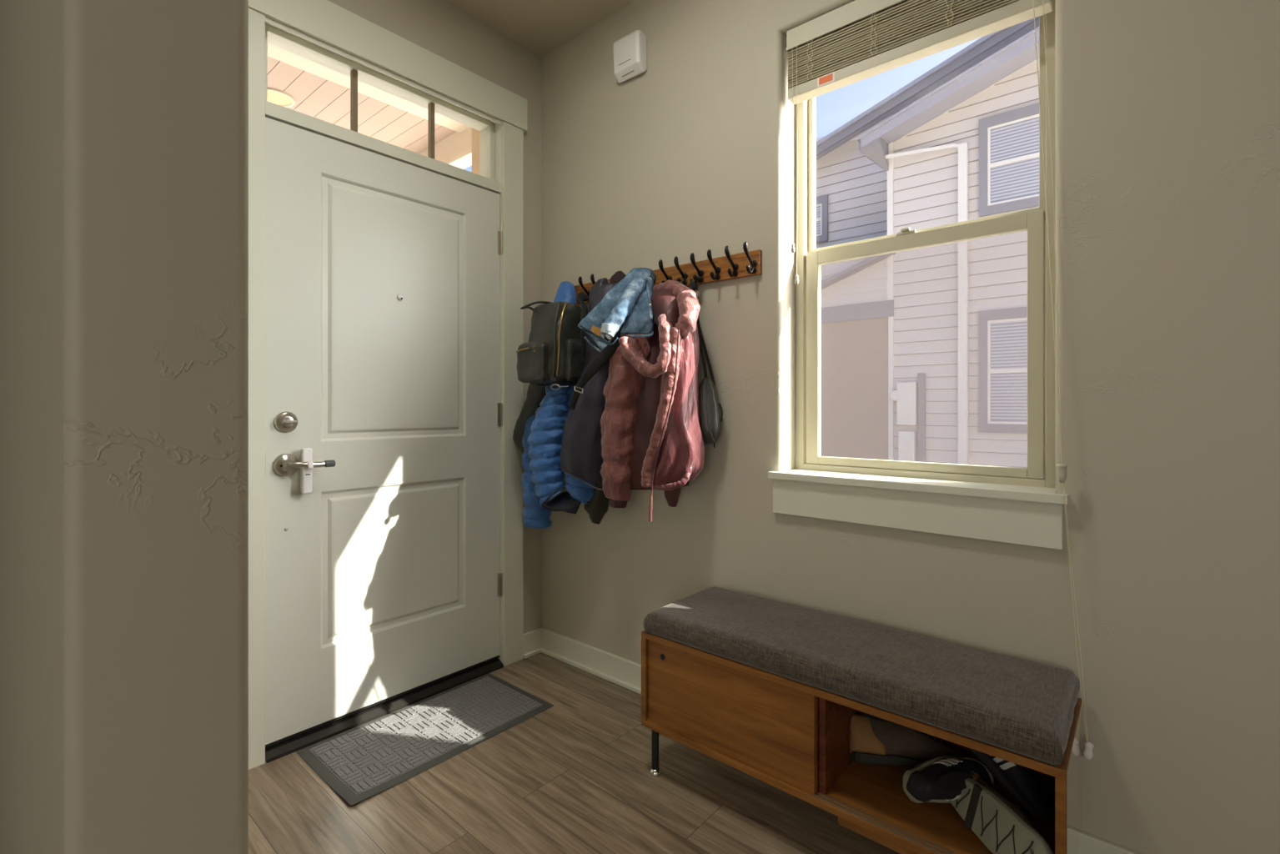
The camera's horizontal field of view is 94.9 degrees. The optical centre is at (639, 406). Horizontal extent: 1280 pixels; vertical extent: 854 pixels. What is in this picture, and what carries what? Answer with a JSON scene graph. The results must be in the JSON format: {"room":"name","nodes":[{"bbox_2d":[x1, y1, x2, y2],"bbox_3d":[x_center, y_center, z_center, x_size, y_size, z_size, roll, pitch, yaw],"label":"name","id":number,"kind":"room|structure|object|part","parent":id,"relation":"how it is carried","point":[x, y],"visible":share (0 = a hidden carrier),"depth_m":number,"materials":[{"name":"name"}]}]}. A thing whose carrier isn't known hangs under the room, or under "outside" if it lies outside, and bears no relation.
{"room":"entryway","nodes":[
{"label":"entryway","id":0,"kind":"room"},
{"bbox_2d":[0,0,248,853],"bbox_3d":[-0.990,-0.252,1.025,1.418,2.757,0.141,0,0,41],"label":"wall partition","id":1,"kind":"structure","parent":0,"point":[124,123],"depth_m":0.57,"materials":[{"name":"beige paint"}]},
{"bbox_2d":[327,0,542,633],"bbox_3d":[-2.345,-0.222,0.661,0.160,2.817,5.600,0,0,41],"label":"wall","id":2,"kind":"structure","parent":0,"point":[440,27],"depth_m":2.60,"materials":[{"name":"beige paint"}]},
{"bbox_2d":[248,8,265,769],"bbox_3d":[-1.226,-0.056,1.822,0.019,2.366,0.105,0,0,41],"label":"trim","id":3,"kind":"structure","parent":2,"relation":"attached to","point":[256,19],"depth_m":1.84,"materials":[{"name":"beige paint"}]},
{"bbox_2d":[265,23,494,180],"bbox_3d":[-0.951,-1.114,2.256,0.040,0.274,0.904,0,0,41],"label":"window","id":4,"kind":"structure","parent":2,"relation":"in","point":[355,69],"depth_m":2.20,"materials":[{"name":"beige paint"}]},
{"bbox_2d":[265,22,501,662],"bbox_3d":[-0.961,-0.073,2.265,0.164,2.400,0.916,0,0,41],"label":"trim","id":5,"kind":"structure","parent":2,"relation":"attached to","point":[273,111],"depth_m":2.26,"materials":[{"name":"beige paint"}]},
{"bbox_2d":[265,116,502,747],"bbox_3d":[-0.890,0.083,2.213,0.110,2.017,0.922,0,0,41],"label":"door","id":6,"kind":"structure","parent":2,"relation":"in","point":[384,580],"depth_m":2.14,"materials":[{"name":"white paint"}]},
{"bbox_3d":[-1.139,0.189,1.904,0.048,0.074,0.074,0,0,41],"label":"lever handle","id":7,"kind":"part","parent":6,"relation":"part of","materials":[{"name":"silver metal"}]},
{"bbox_3d":[-1.087,0.189,1.922,0.028,0.023,0.115,0,0,41],"label":"lever arm","id":8,"kind":"part","parent":6,"relation":"part of","materials":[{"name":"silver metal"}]},
{"bbox_2d":[300,447,335,494],"bbox_3d":[-1.072,0.212,1.956,0.054,0.150,0.093,0,0,41],"label":"child lock","id":9,"kind":"object","parent":6,"relation":"attached to","point":[306,454],"visible":0.94,"depth_m":1.94,"materials":[{"name":"white plastic"}]},
{"bbox_2d":[265,657,503,762],"bbox_3d":[-0.954,1.110,2.259,0.182,0.034,0.904,0,0,41],"label":"threshold","id":10,"kind":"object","parent":2,"relation":"attached to","point":[290,745],"depth_m":2.13,"materials":[{"name":"brown metal"}]},
{"bbox_2d":[248,0,527,132],"bbox_3d":[-0.892,-1.309,2.204,0.027,0.140,1.157,0,0,41],"label":"trim","id":11,"kind":"structure","parent":2,"relation":"attached to","point":[324,21],"depth_m":2.16,"materials":[{"name":"beige paint"}]},
{"bbox_2d":[501,121,523,666],"bbox_3d":[-0.562,-0.056,2.593,0.019,2.366,0.105,0,0,41],"label":"trim","id":12,"kind":"structure","parent":2,"relation":"attached to","point":[512,136],"depth_m":2.58,"materials":[{"name":"beige paint"}]},
{"bbox_2d":[523,627,541,658],"bbox_3d":[-0.489,1.075,2.673,0.026,0.104,0.105,0,0,41],"label":"baseboard","id":13,"kind":"structure","parent":2,"relation":"attached to","point":[532,640],"depth_m":2.67,"materials":[{"name":"beige paint"}]},
{"bbox_2d":[445,0,635,56],"bbox_3d":[0.206,-1.660,-1.403,6.800,0.060,5.800,0,0,41],"label":"ceiling","id":14,"kind":"structure","parent":0,"point":[541,27],"depth_m":2.45,"materials":[{"name":"beige paint"}]},
{"bbox_2d":[248,652,900,853],"bbox_3d":[0.215,1.157,-1.530,6.620,0.060,5.620,0,0,41],"label":"floor","id":15,"kind":"structure","parent":0,"point":[574,776],"depth_m":1.67,"materials":[{"name":"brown wood"}]},
{"bbox_2d":[296,672,553,805],"bbox_3d":[-0.724,1.121,2.066,0.414,0.012,0.747,0,0,41],"label":"door mat","id":16,"kind":"object","parent":15,"relation":"on","point":[361,762],"visible":1,"depth_m":2.00,"materials":[{"name":"grey rubber"}]},
{"bbox_2d":[641,630,1082,853],"bbox_3d":[0.525,0.908,1.597,1.062,0.437,0.367,0,0,41],"label":"storage bench","id":17,"kind":"object","parent":15,"relation":"on","point":[790,735],"visible":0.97,"depth_m":1.50,"materials":[{"name":"orange wood"}]},
{"bbox_3d":[0.130,0.834,1.937,0.018,0.251,0.367,0,0,41],"label":"panel","id":18,"kind":"part","parent":17,"relation":"part of","materials":[{"name":"orange wood"}]},
{"bbox_3d":[0.047,1.046,1.806,0.023,0.138,0.023,0,0,41],"label":"leg","id":19,"kind":"part","parent":17,"relation":"part of","materials":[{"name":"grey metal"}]},
{"bbox_3d":[0.071,0.750,1.765,0.019,0.019,0.011,0,0,41],"label":"finger pull","id":20,"kind":"part","parent":17,"relation":"part of","materials":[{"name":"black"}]},
{"bbox_3d":[0.232,0.834,1.628,0.533,0.249,0.012,0,0,41],"label":"sliding door","id":21,"kind":"part","parent":17,"relation":"part of","materials":[{"name":"orange wood"}]},
{"bbox_3d":[0.525,0.968,1.597,1.062,0.018,0.367,0,0,41],"label":"panel","id":22,"kind":"part","parent":17,"relation":"part of","materials":[{"name":"orange wood"}]},
{"bbox_2d":[642,586,1079,766],"bbox_3d":[0.528,0.654,1.596,1.046,0.072,0.383,0,0,41],"label":"bench cushion","id":23,"kind":"object","parent":17,"relation":"on","point":[1022,706],"visible":1,"depth_m":1.42,"materials":[{"name":"grey fabric"}]},
{"bbox_3d":[0.525,0.699,1.597,1.062,0.018,0.367,0,0,41],"label":"panel","id":24,"kind":"part","parent":17,"relation":"part of","materials":[{"name":"orange wood"}]},
{"bbox_3d":[0.737,0.992,1.416,0.395,0.030,0.335,0,0,41],"label":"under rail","id":25,"kind":"part","parent":17,"relation":"part of","materials":[{"name":"orange wood"}]},
{"bbox_2d":[848,711,963,767],"bbox_3d":[0.697,0.885,1.533,0.289,0.128,0.112,0,0,14],"label":"shoe","id":26,"kind":"object","parent":17,"relation":"on","point":[873,740],"visible":0.73,"depth_m":1.52,"materials":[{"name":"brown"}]},
{"bbox_3d":[0.643,0.871,1.733,1.026,0.177,0.006,0,0,41],"label":"panel","id":27,"kind":"part","parent":17,"relation":"part of","materials":[{"name":"brown wood"}]},
{"bbox_2d":[903,755,993,803],"bbox_3d":[0.739,0.883,1.383,0.238,0.106,0.105,0,0,-19],"label":"sneaker","id":28,"kind":"object","parent":17,"relation":"in","point":[940,779],"visible":0.83,"depth_m":1.35,"materials":[{"name":"black fabric"}]},
{"bbox_2d":[948,770,1053,853],"bbox_3d":[0.799,0.902,1.285,0.108,0.115,0.252,0,0,-18],"label":"shoe","id":29,"kind":"object","parent":17,"relation":"in","point":[1001,825],"visible":0.91,"depth_m":1.26,"materials":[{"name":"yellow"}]},
{"bbox_2d":[969,747,1054,821],"bbox_3d":[0.879,0.839,1.407,0.095,0.169,0.227,0,0,-26],"label":"sneaker","id":30,"kind":"object","parent":17,"relation":"on","point":[1023,784],"visible":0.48,"depth_m":1.35,"materials":[{"name":"grey"}]},
{"bbox_3d":[0.920,0.834,1.256,0.017,0.251,0.367,0,0,41],"label":"panel","id":31,"kind":"part","parent":17,"relation":"part of","materials":[{"name":"orange wood"}]},
{"bbox_2d":[542,0,1279,853],"bbox_3d":[2.045,-0.222,0.701,6.760,2.817,0.190,0,0,41],"label":"wall","id":32,"kind":"structure","parent":0,"point":[1167,112],"depth_m":1.42,"materials":[{"name":"beige paint"}]},
{"bbox_2d":[612,30,647,83],"bbox_3d":[-0.043,-1.391,2.337,0.140,0.152,0.056,0,0,41],"label":"sensor","id":33,"kind":"object","parent":32,"relation":"attached to","point":[630,51],"visible":1,"depth_m":2.31,"materials":[{"name":"white plastic"}]},
{"bbox_2d":[574,241,762,305],"bbox_3d":[0.034,-0.487,2.246,0.919,0.117,0.094,0,0,41],"label":"coat rack","id":34,"kind":"object","parent":32,"relation":"attached to","point":[748,263],"depth_m":2.09,"materials":[{"name":"brown wood"}]},
{"bbox_2d":[516,291,587,385],"bbox_3d":[-0.305,-0.286,2.334,0.247,0.396,0.315,0,0,41],"label":"backpack","id":35,"kind":"object","parent":34,"relation":"hanging from","point":[554,350],"visible":0.9,"depth_m":2.24,"materials":[{"name":"grey leather"}]},
{"bbox_3d":[-0.409,-0.392,2.295,0.089,0.045,0.104,0,0,41],"label":"grab handle","id":36,"kind":"part","parent":35,"relation":"part of","materials":[{"name":"grey leather"}]},
{"bbox_2d":[521,281,596,528],"bbox_3d":[-0.344,-0.014,2.420,0.254,1.060,0.418,0,0,-20],"label":"puffer jacket","id":37,"kind":"object","parent":34,"relation":"hanging from","point":[543,477],"visible":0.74,"depth_m":2.29,"materials":[{"name":"fabric"}]},
{"bbox_2d":[553,281,576,304],"bbox_3d":[-0.321,-0.464,2.518,0.102,0.160,0.091,0,0,41],"label":"hood","id":38,"kind":"object","parent":37,"relation":"attached to","point":[566,292],"depth_m":2.50,"materials":[{"name":"blue fabric"}]},
{"bbox_2d":[512,334,621,452],"bbox_3d":[-0.314,-0.028,2.341,0.176,0.458,0.717,0,0,-33],"label":"strap","id":39,"kind":"object","parent":34,"relation":"hanging from","point":[535,394],"visible":0.5,"depth_m":2.39,"materials":[{"name":"black fabric"}]},
{"bbox_2d":[559,277,620,491],"bbox_3d":[-0.159,-0.111,2.265,0.265,0.825,0.257,0,0,41],"label":"jacket","id":40,"kind":"object","parent":34,"relation":"hanging from","point":[580,456],"visible":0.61,"depth_m":2.19,"materials":[{"name":"grey fabric"}]},
{"bbox_2d":[587,277,608,313],"bbox_3d":[-0.160,-0.436,2.367,0.095,0.175,0.103,0,0,41],"label":"hood","id":41,"kind":"object","parent":40,"relation":"attached to","point":[595,290],"depth_m":2.36,"materials":[{"name":"grey fabric"}]},
{"bbox_2d":[584,483,609,524],"bbox_3d":[-0.151,0.286,2.330,0.142,0.361,0.097,0,0,21],"label":"jacket","id":42,"kind":"object","parent":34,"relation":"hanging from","point":[598,505],"visible":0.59,"depth_m":2.30,"materials":[{"name":"grey fabric"}]},
{"bbox_2d":[577,267,656,352],"bbox_3d":[-0.086,-0.354,2.138,0.291,0.344,0.273,0,0,1],"label":"denim jacket","id":43,"kind":"object","parent":34,"relation":"hanging from","point":[626,308],"visible":0.92,"depth_m":2.08,"materials":[{"name":"blue fabric"}]},
{"bbox_3d":[-0.144,-0.241,2.152,0.122,0.089,0.060,0,0,1],"label":"panel","id":44,"kind":"part","parent":43,"relation":"part of","materials":[{"name":"fabric"}]},
{"bbox_3d":[-0.080,-0.485,2.326,0.077,0.114,0.066,0,0,41],"label":"fleece cap","id":45,"kind":"part","parent":34,"relation":"part of","materials":[{"name":"fabric"}]},
{"bbox_2d":[600,280,704,521],"bbox_3d":[0.056,-0.037,2.096,0.398,0.839,0.317,0,0,41],"label":"coat","id":46,"kind":"object","parent":34,"relation":"hanging from","point":[651,439],"visible":0.98,"depth_m":2.00,"materials":[{"name":"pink fabric"}]},
{"bbox_2d":[652,280,700,337],"bbox_3d":[0.133,-0.345,2.062,0.104,0.226,0.284,0,0,-18],"label":"hood","id":47,"kind":"object","parent":46,"relation":"attached to","point":[676,305],"depth_m":1.98,"materials":[{"name":"fabric"}]},
{"bbox_2d":[689,276,722,447],"bbox_3d":[0.224,-0.165,2.062,0.142,0.615,0.083,0,0,41],"label":"sling bag","id":48,"kind":"object","parent":34,"relation":"hanging from","point":[710,420],"visible":0.92,"depth_m":2.02,"materials":[{"name":"black"}]},
{"bbox_3d":[0.280,0.018,2.030,0.016,0.062,0.006,0,0,41],"label":"zip pull","id":49,"kind":"part","parent":48,"relation":"part of","materials":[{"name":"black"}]},
{"bbox_2d":[539,627,1141,853],"bbox_3d":[2.035,1.075,0.567,6.600,0.104,0.027,0,0,41],"label":"baseboard","id":50,"kind":"structure","parent":32,"relation":"attached to","point":[621,671],"depth_m":2.44,"materials":[{"name":"beige paint"}]},
{"bbox_2d":[773,478,1063,549],"bbox_3d":[0.738,0.291,1.689,0.778,0.114,0.018,0,0,41],"label":"trim","id":51,"kind":"structure","parent":32,"relation":"attached to","point":[1013,521],"depth_m":1.62,"materials":[{"name":"beige paint"}]},
{"bbox_2d":[768,468,1068,504],"bbox_3d":[0.771,0.224,1.725,0.798,0.020,0.146,0,0,41],"label":"trim","id":52,"kind":"structure","parent":32,"relation":"attached to","point":[1045,494],"depth_m":1.63,"materials":[{"name":"beige paint"}]},
{"bbox_2d":[795,0,1055,487],"bbox_3d":[0.840,-0.503,1.807,0.744,1.475,0.077,0,0,41],"label":"window","id":53,"kind":"structure","parent":32,"relation":"in","point":[1041,352],"depth_m":1.72,"materials":[{"name":"beige plastic"}]},
{"bbox_3d":[0.831,-0.168,1.795,0.672,0.721,0.026,0,0,41],"label":"sash","id":54,"kind":"part","parent":53,"relation":"part of","materials":[{"name":"beige plastic"}]},
{"bbox_3d":[0.848,-0.857,1.817,0.684,0.688,0.026,0,0,41],"label":"sash","id":55,"kind":"part","parent":53,"relation":"part of","materials":[{"name":"beige plastic"}]},
{"bbox_2d":[786,0,1094,759],"bbox_3d":[0.783,-0.207,1.666,0.804,2.059,0.124,0,0,41],"label":"window blind","id":56,"kind":"object","parent":53,"relation":"attached to","point":[854,42],"visible":1,"depth_m":1.72,"materials":[{"name":"beige fabric"}]},
{"bbox_3d":[0.498,-0.853,1.913,0.003,0.640,0.008,0,0,31],"label":"tilt cord","id":57,"kind":"part","parent":56,"relation":"part of","materials":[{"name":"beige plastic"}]},
{"bbox_3d":[0.508,-0.798,1.904,0.004,0.750,0.008,0,0,41],"label":"tilt cord","id":58,"kind":"part","parent":56,"relation":"part of","materials":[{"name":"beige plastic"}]},
{"bbox_3d":[0.543,-1.111,1.877,0.021,0.126,0.006,0,0,41],"label":"ladder cord","id":59,"kind":"part","parent":56,"relation":"part of","materials":[{"name":"white fabric"}]},
{"bbox_3d":[0.695,-1.111,1.746,0.022,0.126,0.006,0,0,41],"label":"ladder cord","id":60,"kind":"part","parent":56,"relation":"part of","materials":[{"name":"white fabric"}]},
{"bbox_3d":[0.772,-1.030,1.719,0.714,0.034,0.050,0,0,41],"label":"rail","id":61,"kind":"part","parent":56,"relation":"part of","materials":[{"name":"beige plastic"}]},
{"bbox_3d":[0.850,-1.111,1.612,0.022,0.126,0.006,0,0,41],"label":"ladder cord","id":62,"kind":"part","parent":56,"relation":"part of","materials":[{"name":"white fabric"}]},
{"bbox_3d":[1.012,-0.196,1.427,0.021,1.955,0.132,0,0,-23],"label":"lift cord","id":63,"kind":"part","parent":56,"relation":"part of","materials":[{"name":"white fabric"}]},
{"label":"outside","id":64,"kind":"structure","parent":0,"visible":0},
{"bbox_3d":[-7.181,1.197,2.712,9.835,0.100,9.195,0,0,41],"label":"ground porch","id":65,"kind":"structure","parent":64,"visible":0},
{"bbox_2d":[267,43,479,175],"bbox_3d":[-2.676,-0.223,2.728,3.040,2.900,3.500,0,0,41],"label":"entry porch","id":66,"kind":"object","parent":65,"relation":"on","point":[319,92],"visible":0.18,"depth_m":3.20,"materials":[{"name":"beige wood"}]},
{"bbox_2d":[267,87,295,107],"bbox_3d":[-1.915,-1.620,3.076,0.190,0.010,0.190,0,0,41],"label":"recessed light","id":67,"kind":"object","parent":66,"relation":"attached to","point":[278,97],"visible":0.5,"depth_m":3.08,"materials":[{"name":"beige"}]},
{"bbox_3d":[-1.729,-1.459,4.011,2.800,0.028,0.020,0,0,41],"label":"beam trim","id":68,"kind":"part","parent":66,"relation":"part of","materials":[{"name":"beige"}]},
{"bbox_3d":[-0.622,-0.205,2.985,0.258,2.865,0.370,0,0,41],"label":"porch post","id":69,"kind":"part","parent":66,"relation":"part of","materials":[{"name":"beige wood"}]},
{"bbox_3d":[12.427,1.567,11.559,36.000,0.120,29.805,0,0,41],"label":"alley","id":70,"kind":"object","parent":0,"visible":0},
{"bbox_2d":[815,16,1045,476],"bbox_3d":[9.069,-3.381,11.492,15.000,9.616,10.290,0,0,41],"label":"house","id":71,"kind":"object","parent":70,"relation":"on","point":[924,350],"visible":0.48,"depth_m":9.20,"materials":[{"name":"grey"}]},
{"bbox_2d":[815,206,820,233],"bbox_3d":[3.311,-3.787,12.161,0.900,0.508,0.006,0,0,41],"label":"window blind","id":72,"kind":"object","parent":71,"relation":"hanging from","point":[817,208],"depth_m":11.90,"materials":[{"name":"grey plastic"}]},
{"bbox_3d":[3.308,-3.783,12.158,0.980,0.640,0.040,0,0,41],"label":"window sash","id":73,"kind":"part","parent":71,"relation":"part of","materials":[{"name":"white"}]},
{"bbox_3d":[3.305,-3.793,12.154,1.200,0.920,0.050,0,0,41],"label":"window trim","id":74,"kind":"part","parent":71,"relation":"part of","materials":[{"name":"grey wood"}]},
{"bbox_3d":[4.104,-0.023,9.592,0.075,2.900,0.050,0,0,41],"label":"porch post","id":75,"kind":"part","parent":71,"relation":"part of","materials":[{"name":"white wood"}]},
{"bbox_3d":[5.548,-0.523,8.322,1.300,1.800,0.050,0,0,41],"label":"window trim","id":76,"kind":"part","parent":71,"relation":"part of","materials":[{"name":"grey wood"}]},
{"bbox_3d":[5.551,-0.513,8.326,1.080,1.520,0.040,0,0,41],"label":"window sash","id":77,"kind":"part","parent":71,"relation":"part of","materials":[{"name":"white"}]},
{"bbox_2d":[990,320,1027,419],"bbox_3d":[5.553,-0.533,8.329,1.000,1.420,0.006,0,0,41],"label":"window blind","id":78,"kind":"object","parent":71,"relation":"hanging from","point":[1008,338],"depth_m":8.51,"materials":[{"name":"grey plastic"}]},
{"bbox_3d":[5.548,-3.553,8.322,1.300,1.440,0.050,0,0,41],"label":"window trim","id":79,"kind":"part","parent":71,"relation":"part of","materials":[{"name":"grey"}]},
{"bbox_3d":[5.551,-3.543,8.326,1.080,1.160,0.040,0,0,41],"label":"window sash","id":80,"kind":"part","parent":71,"relation":"part of","materials":[{"name":"white"}]},
{"bbox_2d":[990,118,1039,200],"bbox_3d":[5.553,-3.551,8.329,1.000,1.036,0.006,0,0,41],"label":"window blind","id":81,"kind":"object","parent":71,"relation":"hanging from","point":[1014,145],"depth_m":8.45,"materials":[{"name":"grey plastic"}]}
]}

